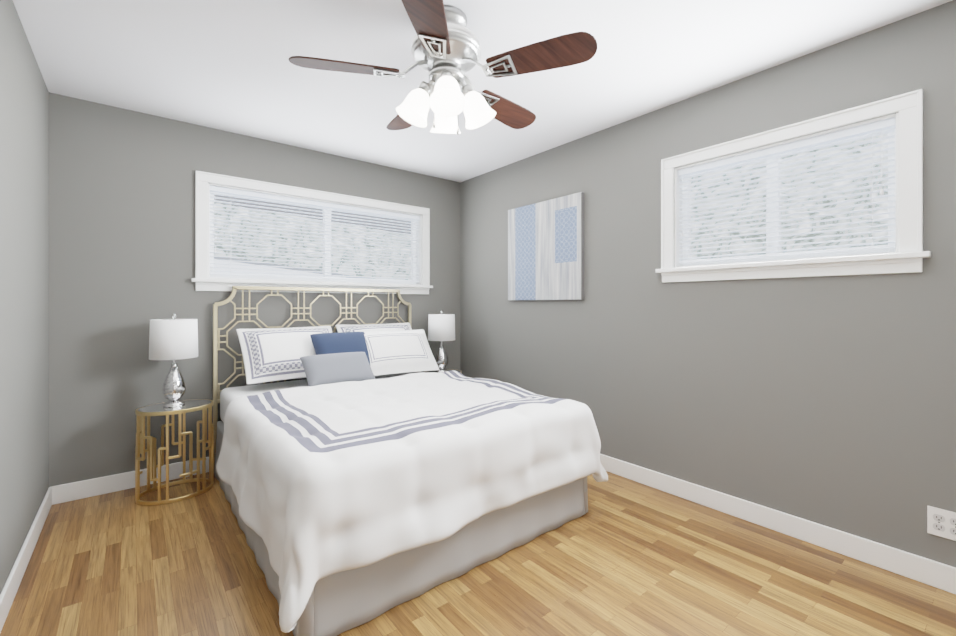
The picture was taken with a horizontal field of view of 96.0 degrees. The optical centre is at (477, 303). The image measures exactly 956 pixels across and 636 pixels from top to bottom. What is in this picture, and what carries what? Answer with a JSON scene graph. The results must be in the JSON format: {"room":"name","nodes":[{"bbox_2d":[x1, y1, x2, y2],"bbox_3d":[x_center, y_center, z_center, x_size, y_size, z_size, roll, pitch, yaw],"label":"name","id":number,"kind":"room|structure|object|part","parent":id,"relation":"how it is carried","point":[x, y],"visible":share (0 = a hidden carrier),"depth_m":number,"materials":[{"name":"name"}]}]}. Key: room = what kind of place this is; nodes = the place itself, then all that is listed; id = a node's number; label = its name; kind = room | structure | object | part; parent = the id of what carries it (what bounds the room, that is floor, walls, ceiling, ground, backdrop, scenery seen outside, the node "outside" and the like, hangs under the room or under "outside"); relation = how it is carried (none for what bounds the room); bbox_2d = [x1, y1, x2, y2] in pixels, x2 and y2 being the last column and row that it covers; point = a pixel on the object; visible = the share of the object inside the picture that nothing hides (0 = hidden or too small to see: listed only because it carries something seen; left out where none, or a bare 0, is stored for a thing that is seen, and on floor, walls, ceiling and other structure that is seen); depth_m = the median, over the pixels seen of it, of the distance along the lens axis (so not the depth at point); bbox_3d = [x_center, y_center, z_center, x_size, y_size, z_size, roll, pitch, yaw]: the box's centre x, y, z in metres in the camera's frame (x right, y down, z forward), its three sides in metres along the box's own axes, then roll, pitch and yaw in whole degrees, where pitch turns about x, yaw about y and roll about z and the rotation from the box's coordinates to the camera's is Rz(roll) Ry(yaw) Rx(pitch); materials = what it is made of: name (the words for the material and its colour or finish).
{"room":"bedroom","nodes":[
{"label":"bedroom","id":0,"kind":"room"},
{"bbox_2d":[0,0,48,593],"bbox_3d":[-1.294,-0.030,0.885,0.140,2.440,4.140,0,0,-39],"label":"wall","id":1,"kind":"structure","parent":0,"point":[24,289],"depth_m":1.91,"materials":[{"name":"grey paint"}]},
{"bbox_2d":[0,486,55,632],"bbox_3d":[-1.276,1.136,0.990,0.018,0.108,4.000,0,0,-39],"label":"baseboard","id":2,"kind":"structure","parent":1,"relation":"attached to","point":[11,586],"depth_m":1.89,"materials":[{"name":"white wood"}]},
{"bbox_2d":[49,92,459,486],"bbox_3d":[-1.403,-0.030,3.543,3.300,2.440,0.140,0,0,-39],"label":"wall","id":3,"kind":"structure","parent":0,"point":[121,227],"depth_m":2.83,"materials":[{"name":"grey paint"}]},
{"bbox_2d":[56,457,208,503],"bbox_3d":[-1.350,1.136,3.485,2.970,0.108,0.018,0,0,-39],"label":"baseboard","id":4,"kind":"structure","parent":3,"relation":"attached to","point":[77,490],"depth_m":2.71,"materials":[{"name":"white wood"}]},
{"bbox_2d":[191,171,432,293],"bbox_3d":[-1.255,-0.506,3.631,1.956,0.834,0.188,0,0,-39],"label":"window","id":5,"kind":"structure","parent":3,"relation":"in","point":[205,187],"depth_m":3.47,"materials":[{"name":"white"}]},
{"bbox_2d":[230,194,230,272],"bbox_3d":[-1.811,-0.512,3.158,0.002,0.603,0.002,0,0,-39],"label":"blind cord","id":6,"kind":"object","parent":5,"relation":"attached to","point":[230,238],"depth_m":3.18,"materials":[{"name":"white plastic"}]},
{"bbox_3d":[-1.289,-0.515,3.673,1.736,0.656,0.050,0,0,-39],"label":"back window sash","id":7,"kind":"part","parent":5,"relation":"part of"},
{"bbox_3d":[-1.292,-0.515,3.677,1.666,0.586,0.004,0,0,-39],"label":"glass","id":8,"kind":"part","parent":5,"relation":"part of","materials":[{"name":"white"}]},
{"bbox_2d":[0,471,955,635],"bbox_3d":[-0.106,1.240,1.930,3.300,0.100,4.280,0,0,-39],"label":"floor","id":9,"kind":"structure","parent":0,"point":[622,556],"depth_m":1.83,"materials":[{"name":"brown wood"}]},
{"bbox_2d":[135,399,213,504],"bbox_3d":[-1.899,0.914,2.708,0.404,0.547,0.314,0,0,-39],"label":"nightstand","id":10,"kind":"object","parent":9,"relation":"on","point":[159,409],"visible":0.96,"depth_m":2.67,"materials":[{"name":"gold metal"}]},
{"bbox_2d":[149,314,197,406],"bbox_3d":[-1.913,0.352,2.710,0.256,0.576,0.256,0,0,-39],"label":"lamp","id":11,"kind":"object","parent":10,"relation":"on","point":[173,339],"visible":1,"depth_m":2.64,"materials":[{"name":"silver metal"}]},
{"bbox_3d":[-1.913,0.220,2.710,0.256,0.240,0.256,0,0,-39],"label":"lamp shade","id":12,"kind":"part","parent":11,"relation":"part of","materials":[{"name":"white fabric"}]},
{"bbox_2d":[213,286,607,635],"bbox_3d":[-0.586,0.531,2.699,1.749,1.318,2.136,0,0,-39],"label":"bed","id":13,"kind":"object","parent":9,"relation":"on","point":[364,473],"visible":1,"depth_m":1.96,"materials":[{"name":"white fabric"}]},
{"bbox_3d":[-1.245,0.531,3.522,1.586,1.318,0.026,0,0,-39],"label":"headboard","id":14,"kind":"part","parent":13,"relation":"part of","materials":[{"name":"beige metal"}]},
{"bbox_3d":[-0.614,0.710,2.737,1.520,0.239,1.955,0,0,-39],"label":"mattress","id":15,"kind":"part","parent":13,"relation":"part of","materials":[{"name":"white fabric"}]},
{"bbox_2d":[310,332,369,363],"bbox_3d":[-0.986,0.380,3.201,0.460,0.420,0.155,0,-39,-43],"label":"pillow","id":16,"kind":"object","parent":13,"relation":"on","point":[340,342],"depth_m":3.16,"materials":[{"name":"blue fabric"}]},
{"bbox_2d":[425,369,461,372],"bbox_3d":[-0.341,0.914,4.025,0.404,0.547,0.314,0,0,-39],"label":"nightstand","id":17,"kind":"object","parent":9,"relation":"on","point":[447,369],"visible":0.04,"depth_m":4.06,"materials":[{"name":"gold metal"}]},
{"bbox_2d":[428,311,454,372],"bbox_3d":[-0.341,0.352,4.025,0.256,0.576,0.256,0,0,-39],"label":"lamp","id":18,"kind":"object","parent":17,"relation":"on","point":[441,327],"visible":0.9,"depth_m":3.94,"materials":[{"name":"silver metal"}]},
{"bbox_3d":[-0.341,0.220,4.025,0.256,0.240,0.256,0,0,-39],"label":"lamp shade","id":19,"kind":"part","parent":18,"relation":"part of","materials":[{"name":"white fabric"}]},
{"bbox_2d":[13,0,951,181],"bbox_3d":[-0.106,-1.300,1.929,3.300,0.100,4.280,0,0,-39],"label":"ceiling","id":20,"kind":"structure","parent":0,"point":[226,65],"depth_m":2.19,"materials":[{"name":"white paint"}]},
{"bbox_2d":[289,0,596,134],"bbox_3d":[-0.139,-0.993,1.929,1.224,0.512,1.218,0,0,-39],"label":"ceiling fan","id":21,"kind":"object","parent":20,"relation":"hanging from","point":[446,49],"visible":1,"depth_m":1.80,"materials":[{"name":"silver metal"}]},
{"bbox_3d":[-0.139,-1.108,1.890,0.304,0.284,0.304,0,0,-39],"label":"motor","id":22,"kind":"part","parent":21,"relation":"part of","materials":[{"name":"silver metal"}]},
{"bbox_2d":[460,0,955,566],"bbox_3d":[1.169,-0.030,2.865,0.140,2.440,4.140,0,0,-39],"label":"wall","id":23,"kind":"structure","parent":0,"point":[826,400],"depth_m":2.33,"materials":[{"name":"grey paint"}]},
{"bbox_2d":[508,192,583,299],"bbox_3d":[0.529,-0.430,3.518,0.035,0.800,0.800,0,0,-39],"label":"canvas art","id":24,"kind":"object","parent":23,"relation":"attached to","point":[545,250],"visible":1,"depth_m":3.45,"materials":[{"name":"paint"}]},
{"bbox_2d":[600,454,955,594],"bbox_3d":[1.064,1.136,2.870,0.018,0.108,4.000,0,0,-39],"label":"baseboard","id":25,"kind":"structure","parent":23,"relation":"attached to","point":[936,574],"depth_m":2.16,"materials":[{"name":"white wood"}]},
{"bbox_2d":[656,89,930,282],"bbox_3d":[1.577,-0.523,2.320,0.188,0.779,1.206,0,0,-39],"label":"window","id":26,"kind":"structure","parent":23,"relation":"in","point":[909,254],"depth_m":2.18,"materials":[{"name":"white"}]},
{"bbox_2d":[681,174,683,236],"bbox_3d":[1.263,-0.608,2.655,0.013,0.391,0.013,0,0,30],"label":"blind cord","id":27,"kind":"object","parent":26,"relation":"attached to","point":[682,235],"depth_m":2.65,"materials":[{"name":"white plastic"}]},
{"bbox_2d":[693,174,693,259],"bbox_3d":[1.302,-0.528,2.630,0.002,0.550,0.002,0,0,-39],"label":"blind cord","id":28,"kind":"object","parent":26,"relation":"attached to","point":[693,174],"depth_m":2.65,"materials":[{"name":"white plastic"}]},
{"bbox_3d":[1.622,-0.532,2.357,0.004,0.531,0.916,0,0,-39],"label":"glass","id":29,"kind":"part","parent":26,"relation":"part of","materials":[{"name":"white"}]},
{"bbox_3d":[1.619,-0.532,2.353,0.050,0.601,0.986,0,0,-39],"label":"right window sash","id":30,"kind":"part","parent":26,"relation":"part of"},
{"bbox_2d":[872,130,872,248],"bbox_3d":[1.820,-0.528,1.984,0.002,0.550,0.002,0,0,-39],"label":"blind cord","id":31,"kind":"object","parent":26,"relation":"attached to","point":[872,130],"depth_m":1.98,"materials":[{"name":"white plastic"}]},
{"bbox_2d":[927,506,955,540],"bbox_3d":[1.944,0.915,1.781,0.008,0.116,0.116,0,0,-39],"label":"electrical outlet plate","id":32,"kind":"object","parent":23,"relation":"attached to","point":[941,522],"visible":1,"depth_m":1.79,"materials":[{"name":"white plastic"}]},
{"label":"outside","id":33,"kind":"structure","parent":0,"visible":0},
{"bbox_2d":[214,195,410,279],"bbox_3d":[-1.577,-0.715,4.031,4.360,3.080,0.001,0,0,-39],"label":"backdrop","id":34,"kind":"structure","parent":33,"point":[363,275],"depth_m":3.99,"materials":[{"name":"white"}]},
{"bbox_2d":[691,133,887,259],"bbox_3d":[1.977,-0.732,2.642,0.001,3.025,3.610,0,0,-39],"label":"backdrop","id":35,"kind":"structure","parent":33,"point":[808,209],"depth_m":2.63,"materials":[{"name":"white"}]}
]}

